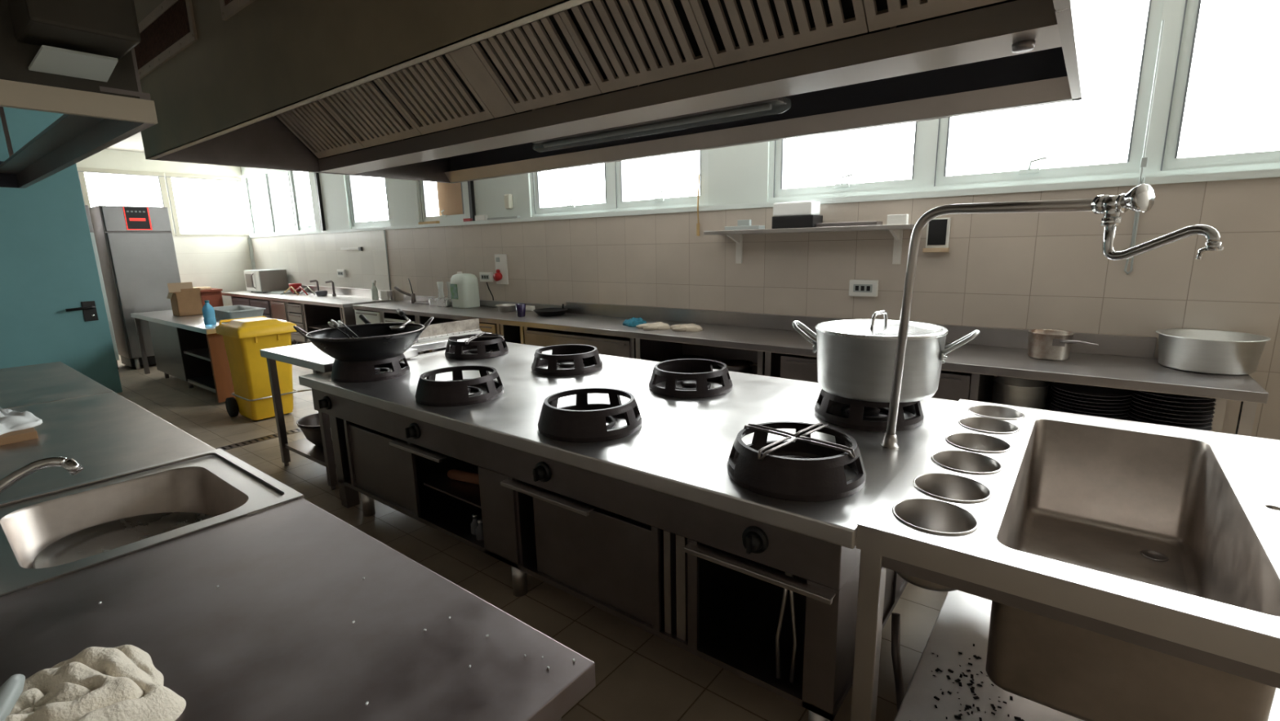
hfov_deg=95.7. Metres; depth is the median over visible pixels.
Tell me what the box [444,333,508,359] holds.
burner ring
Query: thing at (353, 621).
crumbs
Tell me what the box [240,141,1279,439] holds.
wall
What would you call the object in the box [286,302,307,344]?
base cabinet
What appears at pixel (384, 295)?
box
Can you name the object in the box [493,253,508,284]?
board
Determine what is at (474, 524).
bottle
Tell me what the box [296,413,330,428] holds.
mixing bowl
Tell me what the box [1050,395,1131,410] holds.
plate
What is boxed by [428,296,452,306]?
food container
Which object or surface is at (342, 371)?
burner ring
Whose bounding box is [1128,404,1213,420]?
plate
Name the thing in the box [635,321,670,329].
glove
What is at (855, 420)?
burner ring
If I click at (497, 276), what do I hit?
socket
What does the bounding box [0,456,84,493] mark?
tap
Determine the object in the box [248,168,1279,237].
trim
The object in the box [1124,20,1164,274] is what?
blind cord
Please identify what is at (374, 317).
base cabinet
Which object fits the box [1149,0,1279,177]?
window
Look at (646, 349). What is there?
base cabinet
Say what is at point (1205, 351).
pan
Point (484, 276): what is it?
wall socket
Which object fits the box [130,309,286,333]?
countertop
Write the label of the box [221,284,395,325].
countertop
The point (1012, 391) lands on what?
pan
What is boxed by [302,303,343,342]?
base cabinet
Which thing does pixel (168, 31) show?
grille
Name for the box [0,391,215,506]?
countertop
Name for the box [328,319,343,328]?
utensil tips
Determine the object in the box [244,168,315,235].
window
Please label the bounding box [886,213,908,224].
box
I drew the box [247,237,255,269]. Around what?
trim
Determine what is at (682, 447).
cooktop
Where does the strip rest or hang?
on the trim at (1268, 173)
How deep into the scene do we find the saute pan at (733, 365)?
5.24 m
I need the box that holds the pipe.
[383,230,391,290]
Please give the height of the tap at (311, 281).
0.277 m
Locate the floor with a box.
[116,341,1266,720]
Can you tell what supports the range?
on the floor
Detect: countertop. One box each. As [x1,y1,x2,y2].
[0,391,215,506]
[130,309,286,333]
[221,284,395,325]
[352,294,1268,435]
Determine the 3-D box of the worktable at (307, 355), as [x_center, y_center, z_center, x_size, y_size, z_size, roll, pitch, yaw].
[-2.015,0.303,4.746,1.055,0.930,1.470,8,14,37]
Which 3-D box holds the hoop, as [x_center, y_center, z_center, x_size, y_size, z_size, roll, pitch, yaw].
[-3.797,0.314,6.030,0.566,0.021,0.641,8,14,37]
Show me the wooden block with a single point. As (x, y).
(425, 222)
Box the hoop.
[231,388,311,400]
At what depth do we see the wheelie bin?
5.75 m
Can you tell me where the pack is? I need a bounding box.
[525,305,535,311]
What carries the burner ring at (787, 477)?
on the range
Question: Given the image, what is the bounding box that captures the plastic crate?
[213,305,265,319]
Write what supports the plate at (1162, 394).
on the plate at (1135, 392)
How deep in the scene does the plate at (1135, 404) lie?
3.30 m
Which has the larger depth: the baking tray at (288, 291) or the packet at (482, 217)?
the baking tray at (288, 291)
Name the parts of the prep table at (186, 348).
leg, rail, wood panel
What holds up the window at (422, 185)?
in the wall at (1023, 270)
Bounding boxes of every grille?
[133,0,197,79]
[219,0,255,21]
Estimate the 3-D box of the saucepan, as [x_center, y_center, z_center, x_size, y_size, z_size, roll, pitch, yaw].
[2.751,-0.096,3.787,0.378,0.172,0.283,8,14,37]
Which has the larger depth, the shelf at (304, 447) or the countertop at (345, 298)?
the countertop at (345, 298)
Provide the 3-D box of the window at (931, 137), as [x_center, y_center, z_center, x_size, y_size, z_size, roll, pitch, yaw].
[2.205,-1.915,4.370,2.620,1.250,0.158,8,14,37]
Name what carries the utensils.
on the wok
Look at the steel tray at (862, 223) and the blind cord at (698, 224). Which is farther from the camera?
the blind cord at (698, 224)
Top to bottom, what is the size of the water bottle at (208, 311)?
0.274 m
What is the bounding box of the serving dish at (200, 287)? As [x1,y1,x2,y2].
[193,286,211,289]
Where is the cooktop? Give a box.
[298,342,958,548]
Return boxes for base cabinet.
[231,296,272,318]
[270,300,297,344]
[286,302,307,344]
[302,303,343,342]
[354,308,382,324]
[382,311,421,354]
[417,315,462,354]
[479,321,500,334]
[500,324,524,344]
[524,326,635,358]
[635,337,764,375]
[764,351,994,402]
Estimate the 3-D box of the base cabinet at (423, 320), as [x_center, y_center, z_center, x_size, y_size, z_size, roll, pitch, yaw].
[-2.215,-0.199,7.570,1.110,0.803,0.767,8,14,37]
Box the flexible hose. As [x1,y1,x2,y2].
[891,612,905,712]
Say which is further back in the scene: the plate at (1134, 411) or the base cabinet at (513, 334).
the base cabinet at (513, 334)
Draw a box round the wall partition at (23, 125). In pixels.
[0,106,64,155]
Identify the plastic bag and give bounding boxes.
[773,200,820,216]
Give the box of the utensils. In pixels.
[333,323,359,337]
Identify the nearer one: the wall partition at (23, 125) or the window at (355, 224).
the wall partition at (23, 125)
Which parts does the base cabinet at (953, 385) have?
post, handle, post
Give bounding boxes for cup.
[389,324,404,330]
[515,303,525,316]
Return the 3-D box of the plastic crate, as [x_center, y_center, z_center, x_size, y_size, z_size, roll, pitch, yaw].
[-5.013,-0.588,7.173,0.874,0.120,0.395,8,14,37]
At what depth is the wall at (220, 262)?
11.87 m
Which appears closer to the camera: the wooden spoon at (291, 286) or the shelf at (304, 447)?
the shelf at (304, 447)
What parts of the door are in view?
handle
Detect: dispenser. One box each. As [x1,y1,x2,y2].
[724,219,764,230]
[922,217,951,252]
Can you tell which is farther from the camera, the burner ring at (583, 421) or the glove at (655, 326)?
the glove at (655, 326)
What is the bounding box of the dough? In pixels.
[4,644,186,720]
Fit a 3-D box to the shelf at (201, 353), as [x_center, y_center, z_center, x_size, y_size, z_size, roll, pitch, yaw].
[-4.931,-0.097,6.984,1.140,0.030,0.640,8,14,37]
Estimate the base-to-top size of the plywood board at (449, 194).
1.240 m
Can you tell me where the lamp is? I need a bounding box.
[532,97,791,152]
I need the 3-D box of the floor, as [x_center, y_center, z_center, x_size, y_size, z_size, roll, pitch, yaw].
[-3.636,0.876,4.672,18.400,0.105,8.080,8,14,37]
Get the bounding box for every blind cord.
[696,173,699,235]
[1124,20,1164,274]
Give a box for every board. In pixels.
[436,182,462,215]
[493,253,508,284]
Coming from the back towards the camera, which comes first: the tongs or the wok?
the wok
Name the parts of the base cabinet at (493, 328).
drawer, post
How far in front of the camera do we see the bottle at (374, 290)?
9.32 m
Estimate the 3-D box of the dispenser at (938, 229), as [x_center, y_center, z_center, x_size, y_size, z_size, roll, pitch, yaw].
[2.257,-0.951,4.402,0.175,0.255,0.068,8,14,37]
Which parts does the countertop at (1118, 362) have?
leg, leg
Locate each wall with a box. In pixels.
[75,149,252,306]
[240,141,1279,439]
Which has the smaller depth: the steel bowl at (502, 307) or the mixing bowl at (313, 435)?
the mixing bowl at (313, 435)
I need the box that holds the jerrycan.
[449,271,479,308]
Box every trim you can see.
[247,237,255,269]
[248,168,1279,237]
[314,172,475,231]
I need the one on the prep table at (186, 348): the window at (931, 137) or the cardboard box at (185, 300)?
the cardboard box at (185, 300)
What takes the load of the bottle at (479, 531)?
on the range
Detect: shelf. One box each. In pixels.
[183,347,210,361]
[284,437,336,467]
[308,322,341,328]
[423,464,480,507]
[662,358,757,374]
[703,224,915,263]
[991,375,1212,431]
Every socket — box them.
[337,269,346,277]
[479,271,493,281]
[493,269,502,280]
[848,279,878,297]
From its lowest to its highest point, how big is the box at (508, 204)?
0.180 m
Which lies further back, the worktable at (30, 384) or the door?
the door
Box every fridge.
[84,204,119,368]
[88,205,180,369]
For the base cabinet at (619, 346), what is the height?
0.803 m
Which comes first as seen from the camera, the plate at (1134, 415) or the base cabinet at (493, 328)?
the plate at (1134, 415)
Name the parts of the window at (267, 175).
sash, sash, sash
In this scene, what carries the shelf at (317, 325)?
attached to the base cabinet at (316, 317)
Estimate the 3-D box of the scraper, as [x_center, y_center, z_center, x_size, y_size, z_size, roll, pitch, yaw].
[-1.003,0.546,0.908,0.032,0.034,0.138,-8,13,-29]
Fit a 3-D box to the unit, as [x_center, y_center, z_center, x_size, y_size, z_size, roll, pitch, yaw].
[1.564,0.810,1.990,1.155,0.878,1.595,8,14,37]
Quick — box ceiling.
[105,132,144,152]
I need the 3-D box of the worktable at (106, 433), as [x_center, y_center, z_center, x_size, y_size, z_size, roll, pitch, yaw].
[-2.692,0.770,2.687,1.755,0.860,0.842,8,14,37]
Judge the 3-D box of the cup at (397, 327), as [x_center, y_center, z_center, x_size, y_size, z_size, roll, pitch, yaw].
[-1.550,-0.204,3.704,0.094,0.032,0.094,8,14,37]
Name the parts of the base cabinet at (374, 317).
handle, post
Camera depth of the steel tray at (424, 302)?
8.44 m
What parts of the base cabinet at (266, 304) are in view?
drawer, drawer, post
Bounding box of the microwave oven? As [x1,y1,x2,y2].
[244,268,288,293]
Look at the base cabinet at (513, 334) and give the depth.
6.61 m
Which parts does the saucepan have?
pan handle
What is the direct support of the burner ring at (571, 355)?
on the range
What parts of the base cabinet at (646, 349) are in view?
post, post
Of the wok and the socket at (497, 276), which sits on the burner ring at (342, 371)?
the wok
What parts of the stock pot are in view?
pot handle, lid handle, pot, lid, pot handle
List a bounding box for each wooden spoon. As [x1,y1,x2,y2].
[283,285,298,295]
[292,285,307,295]
[299,285,315,294]
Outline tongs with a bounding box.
[775,572,797,682]
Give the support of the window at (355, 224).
in the wall at (1023, 270)
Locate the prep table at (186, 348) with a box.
[130,309,286,402]
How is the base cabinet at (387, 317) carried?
on the floor
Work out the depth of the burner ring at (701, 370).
3.13 m
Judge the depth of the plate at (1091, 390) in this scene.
3.61 m
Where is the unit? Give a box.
[850,399,1279,720]
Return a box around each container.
[288,283,302,291]
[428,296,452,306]
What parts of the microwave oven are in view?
oven door, door handle, button panel, panel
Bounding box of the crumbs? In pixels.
[98,577,575,705]
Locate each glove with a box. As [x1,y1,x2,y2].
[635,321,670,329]
[670,323,702,331]
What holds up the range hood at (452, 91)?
hanging from the ceiling
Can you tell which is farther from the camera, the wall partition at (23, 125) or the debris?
the wall partition at (23, 125)
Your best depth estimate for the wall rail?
9.85 m
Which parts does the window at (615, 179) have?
sash, sash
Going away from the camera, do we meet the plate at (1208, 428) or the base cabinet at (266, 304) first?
the plate at (1208, 428)
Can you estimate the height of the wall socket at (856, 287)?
0.136 m
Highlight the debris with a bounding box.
[909,643,1024,720]
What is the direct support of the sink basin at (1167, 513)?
in the unit
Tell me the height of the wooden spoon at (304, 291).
0.153 m
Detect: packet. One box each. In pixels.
[462,217,472,221]
[475,214,487,220]
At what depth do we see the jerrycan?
7.71 m
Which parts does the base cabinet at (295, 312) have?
drawer, drawer, drawer, drawer, post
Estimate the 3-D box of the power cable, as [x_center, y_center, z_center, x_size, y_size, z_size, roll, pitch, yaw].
[-2.018,-0.931,7.792,0.135,0.245,0.021,8,14,37]
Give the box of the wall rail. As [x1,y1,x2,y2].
[340,246,362,250]
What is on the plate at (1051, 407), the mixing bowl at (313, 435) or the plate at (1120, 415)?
the plate at (1120, 415)
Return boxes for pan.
[533,303,568,315]
[668,354,711,359]
[720,359,757,373]
[992,376,1049,409]
[1155,328,1271,375]
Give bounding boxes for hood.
[0,0,157,188]
[133,0,1093,183]
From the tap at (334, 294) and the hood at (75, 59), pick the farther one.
the tap at (334, 294)
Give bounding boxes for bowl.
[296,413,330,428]
[297,424,333,445]
[315,290,327,296]
[494,303,515,311]
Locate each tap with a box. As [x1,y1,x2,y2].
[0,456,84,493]
[309,280,319,290]
[324,280,336,296]
[394,278,415,302]
[880,183,1223,448]
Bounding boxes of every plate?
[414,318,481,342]
[1048,404,1128,420]
[1049,398,1129,414]
[1049,402,1128,417]
[1050,389,1132,404]
[1050,392,1132,407]
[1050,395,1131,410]
[1051,382,1133,396]
[1051,386,1133,400]
[1127,411,1212,428]
[1127,415,1212,431]
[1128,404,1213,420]
[1128,408,1213,424]
[1129,400,1214,416]
[1130,389,1216,404]
[1130,397,1215,412]
[1131,393,1216,408]
[1137,390,1211,399]
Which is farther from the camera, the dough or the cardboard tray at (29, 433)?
the cardboard tray at (29, 433)
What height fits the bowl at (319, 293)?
0.090 m
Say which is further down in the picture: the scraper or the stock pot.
the scraper
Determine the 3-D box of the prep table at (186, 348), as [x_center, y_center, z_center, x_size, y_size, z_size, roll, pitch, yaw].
[-5.595,-0.141,7.499,3.080,0.860,0.800,8,14,37]
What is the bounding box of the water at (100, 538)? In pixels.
[32,511,214,568]
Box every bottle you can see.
[202,300,216,324]
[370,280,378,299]
[470,513,478,534]
[475,518,484,540]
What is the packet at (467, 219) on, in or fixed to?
on the trim at (1268, 173)
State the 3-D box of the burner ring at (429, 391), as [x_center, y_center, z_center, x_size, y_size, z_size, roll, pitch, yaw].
[-0.991,0.130,3.186,0.468,0.125,0.468,-5,12,-20]
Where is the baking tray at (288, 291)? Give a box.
[267,289,302,294]
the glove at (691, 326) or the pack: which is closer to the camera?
the glove at (691, 326)
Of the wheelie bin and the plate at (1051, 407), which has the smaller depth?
the plate at (1051, 407)
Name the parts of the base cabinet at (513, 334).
post, post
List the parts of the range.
control knob, sliding door, control knob, door handle rail, control knob, door handle rail, frame, control panel, sliding door, control knob, door handle rail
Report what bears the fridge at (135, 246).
on the floor
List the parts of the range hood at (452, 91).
panel, panel, blank filter panel, blank filter panel, panel, panel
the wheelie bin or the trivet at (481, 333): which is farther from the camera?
the wheelie bin
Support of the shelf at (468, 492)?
attached to the range
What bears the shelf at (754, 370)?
attached to the base cabinet at (646, 349)
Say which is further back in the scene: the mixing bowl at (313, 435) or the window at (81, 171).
the window at (81, 171)
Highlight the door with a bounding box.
[0,155,122,392]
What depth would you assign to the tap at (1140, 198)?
1.64 m
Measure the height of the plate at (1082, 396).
0.017 m
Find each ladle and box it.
[359,314,371,324]
[389,308,410,330]
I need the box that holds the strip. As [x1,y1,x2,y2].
[487,216,519,220]
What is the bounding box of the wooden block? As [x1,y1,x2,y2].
[418,221,439,224]
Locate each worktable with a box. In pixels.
[0,361,113,408]
[0,391,215,596]
[0,497,595,720]
[259,331,491,489]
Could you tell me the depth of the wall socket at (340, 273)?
10.20 m
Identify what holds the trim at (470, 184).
attached to the wall at (1023, 270)
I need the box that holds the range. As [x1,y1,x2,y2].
[298,342,958,720]
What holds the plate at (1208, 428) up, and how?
on the plate
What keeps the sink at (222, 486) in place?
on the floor
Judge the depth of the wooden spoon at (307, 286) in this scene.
10.62 m
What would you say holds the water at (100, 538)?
in the sink at (222, 486)
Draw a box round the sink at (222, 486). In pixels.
[0,448,304,595]
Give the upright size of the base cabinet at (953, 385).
0.803 m
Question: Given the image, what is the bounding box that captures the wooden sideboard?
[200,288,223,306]
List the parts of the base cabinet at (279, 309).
door, post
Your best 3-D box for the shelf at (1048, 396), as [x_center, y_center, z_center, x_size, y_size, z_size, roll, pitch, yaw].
[2.886,0.473,3.713,1.150,0.800,0.750,8,14,37]
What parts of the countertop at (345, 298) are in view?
panel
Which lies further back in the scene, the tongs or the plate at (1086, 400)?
the plate at (1086, 400)
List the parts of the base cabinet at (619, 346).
handle, post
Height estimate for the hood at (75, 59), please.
1.448 m
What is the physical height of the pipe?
0.950 m
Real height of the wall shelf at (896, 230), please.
0.302 m
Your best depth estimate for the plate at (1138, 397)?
3.29 m
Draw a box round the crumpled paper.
[0,406,42,435]
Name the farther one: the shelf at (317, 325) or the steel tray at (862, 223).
the shelf at (317, 325)
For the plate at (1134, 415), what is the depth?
3.31 m
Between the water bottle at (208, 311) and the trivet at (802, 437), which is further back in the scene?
the water bottle at (208, 311)
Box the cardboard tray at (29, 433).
[0,426,38,445]
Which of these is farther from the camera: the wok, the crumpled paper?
the wok
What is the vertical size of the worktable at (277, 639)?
0.860 m
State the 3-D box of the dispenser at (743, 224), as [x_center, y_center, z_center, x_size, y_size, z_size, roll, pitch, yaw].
[0.938,-1.217,5.201,0.340,0.090,0.120,8,14,37]
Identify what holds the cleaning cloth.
on the countertop at (1118, 362)
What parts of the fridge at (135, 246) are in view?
panel, display panel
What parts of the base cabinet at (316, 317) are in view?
post, post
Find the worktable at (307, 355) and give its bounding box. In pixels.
[259,331,491,489]
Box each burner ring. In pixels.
[330,353,409,382]
[415,365,503,406]
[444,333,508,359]
[531,344,602,376]
[537,387,642,442]
[648,358,732,398]
[727,421,866,502]
[814,389,924,431]
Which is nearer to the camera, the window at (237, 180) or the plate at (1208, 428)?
the plate at (1208, 428)
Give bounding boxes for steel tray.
[414,300,429,304]
[816,221,882,226]
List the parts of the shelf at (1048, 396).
panel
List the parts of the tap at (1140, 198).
valve knob, swivel spout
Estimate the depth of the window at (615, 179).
6.31 m
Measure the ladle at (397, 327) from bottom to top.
0.118 m
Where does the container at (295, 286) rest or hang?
on the baking tray at (288, 291)
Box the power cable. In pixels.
[486,281,493,300]
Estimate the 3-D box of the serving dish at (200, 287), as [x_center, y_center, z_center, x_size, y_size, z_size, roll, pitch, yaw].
[-8.768,-1.422,11.474,0.300,0.050,0.400,8,14,37]
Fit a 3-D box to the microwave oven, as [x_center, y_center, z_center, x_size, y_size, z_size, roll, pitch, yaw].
[-7.524,-1.595,11.615,0.742,0.440,0.562,8,14,37]
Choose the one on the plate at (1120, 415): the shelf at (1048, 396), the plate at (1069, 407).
the plate at (1069, 407)
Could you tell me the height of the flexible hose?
0.242 m
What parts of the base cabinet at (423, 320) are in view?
post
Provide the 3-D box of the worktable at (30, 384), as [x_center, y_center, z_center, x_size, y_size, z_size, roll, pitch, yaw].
[-4.062,0.588,3.731,1.680,0.860,0.842,8,14,37]
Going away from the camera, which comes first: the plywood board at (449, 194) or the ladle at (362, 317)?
the ladle at (362, 317)
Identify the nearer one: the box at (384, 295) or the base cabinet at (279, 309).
the box at (384, 295)
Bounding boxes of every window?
[76,167,174,235]
[164,173,249,235]
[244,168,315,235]
[345,174,391,228]
[417,180,466,222]
[529,149,708,217]
[768,0,1175,201]
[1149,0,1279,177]
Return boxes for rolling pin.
[447,468,479,484]
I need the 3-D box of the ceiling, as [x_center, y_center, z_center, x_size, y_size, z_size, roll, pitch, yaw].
[-3.713,-2.699,3.949,18.400,0.100,8.080,8,14,37]
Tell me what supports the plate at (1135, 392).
on the plate at (1138, 397)
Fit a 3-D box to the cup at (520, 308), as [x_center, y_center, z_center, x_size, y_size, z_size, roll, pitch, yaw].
[-1.373,-0.578,6.677,0.124,0.145,0.124,8,14,37]
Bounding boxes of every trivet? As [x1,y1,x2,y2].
[448,332,504,344]
[743,422,856,460]
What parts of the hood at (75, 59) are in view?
hanger rod, hanger rod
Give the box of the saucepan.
[1027,328,1098,360]
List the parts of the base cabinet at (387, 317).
post, door, post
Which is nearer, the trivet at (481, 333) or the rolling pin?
the rolling pin
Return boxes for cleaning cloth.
[622,317,647,326]
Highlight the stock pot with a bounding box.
[791,310,979,402]
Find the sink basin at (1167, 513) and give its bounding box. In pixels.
[985,418,1279,720]
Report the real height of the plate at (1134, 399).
0.017 m
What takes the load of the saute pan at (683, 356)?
on the shelf at (754, 370)
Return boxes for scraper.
[0,673,25,720]
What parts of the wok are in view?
handle, handle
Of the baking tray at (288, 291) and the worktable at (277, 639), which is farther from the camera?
the baking tray at (288, 291)
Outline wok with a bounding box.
[293,316,434,361]
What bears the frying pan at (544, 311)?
on the countertop at (1118, 362)
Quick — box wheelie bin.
[215,315,296,420]
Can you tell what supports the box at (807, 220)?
on the wall shelf at (896, 230)
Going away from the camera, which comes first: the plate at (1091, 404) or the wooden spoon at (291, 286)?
the plate at (1091, 404)
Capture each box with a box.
[167,281,203,316]
[380,290,390,299]
[504,194,513,208]
[772,214,822,228]
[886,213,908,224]
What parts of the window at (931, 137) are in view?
sash, sash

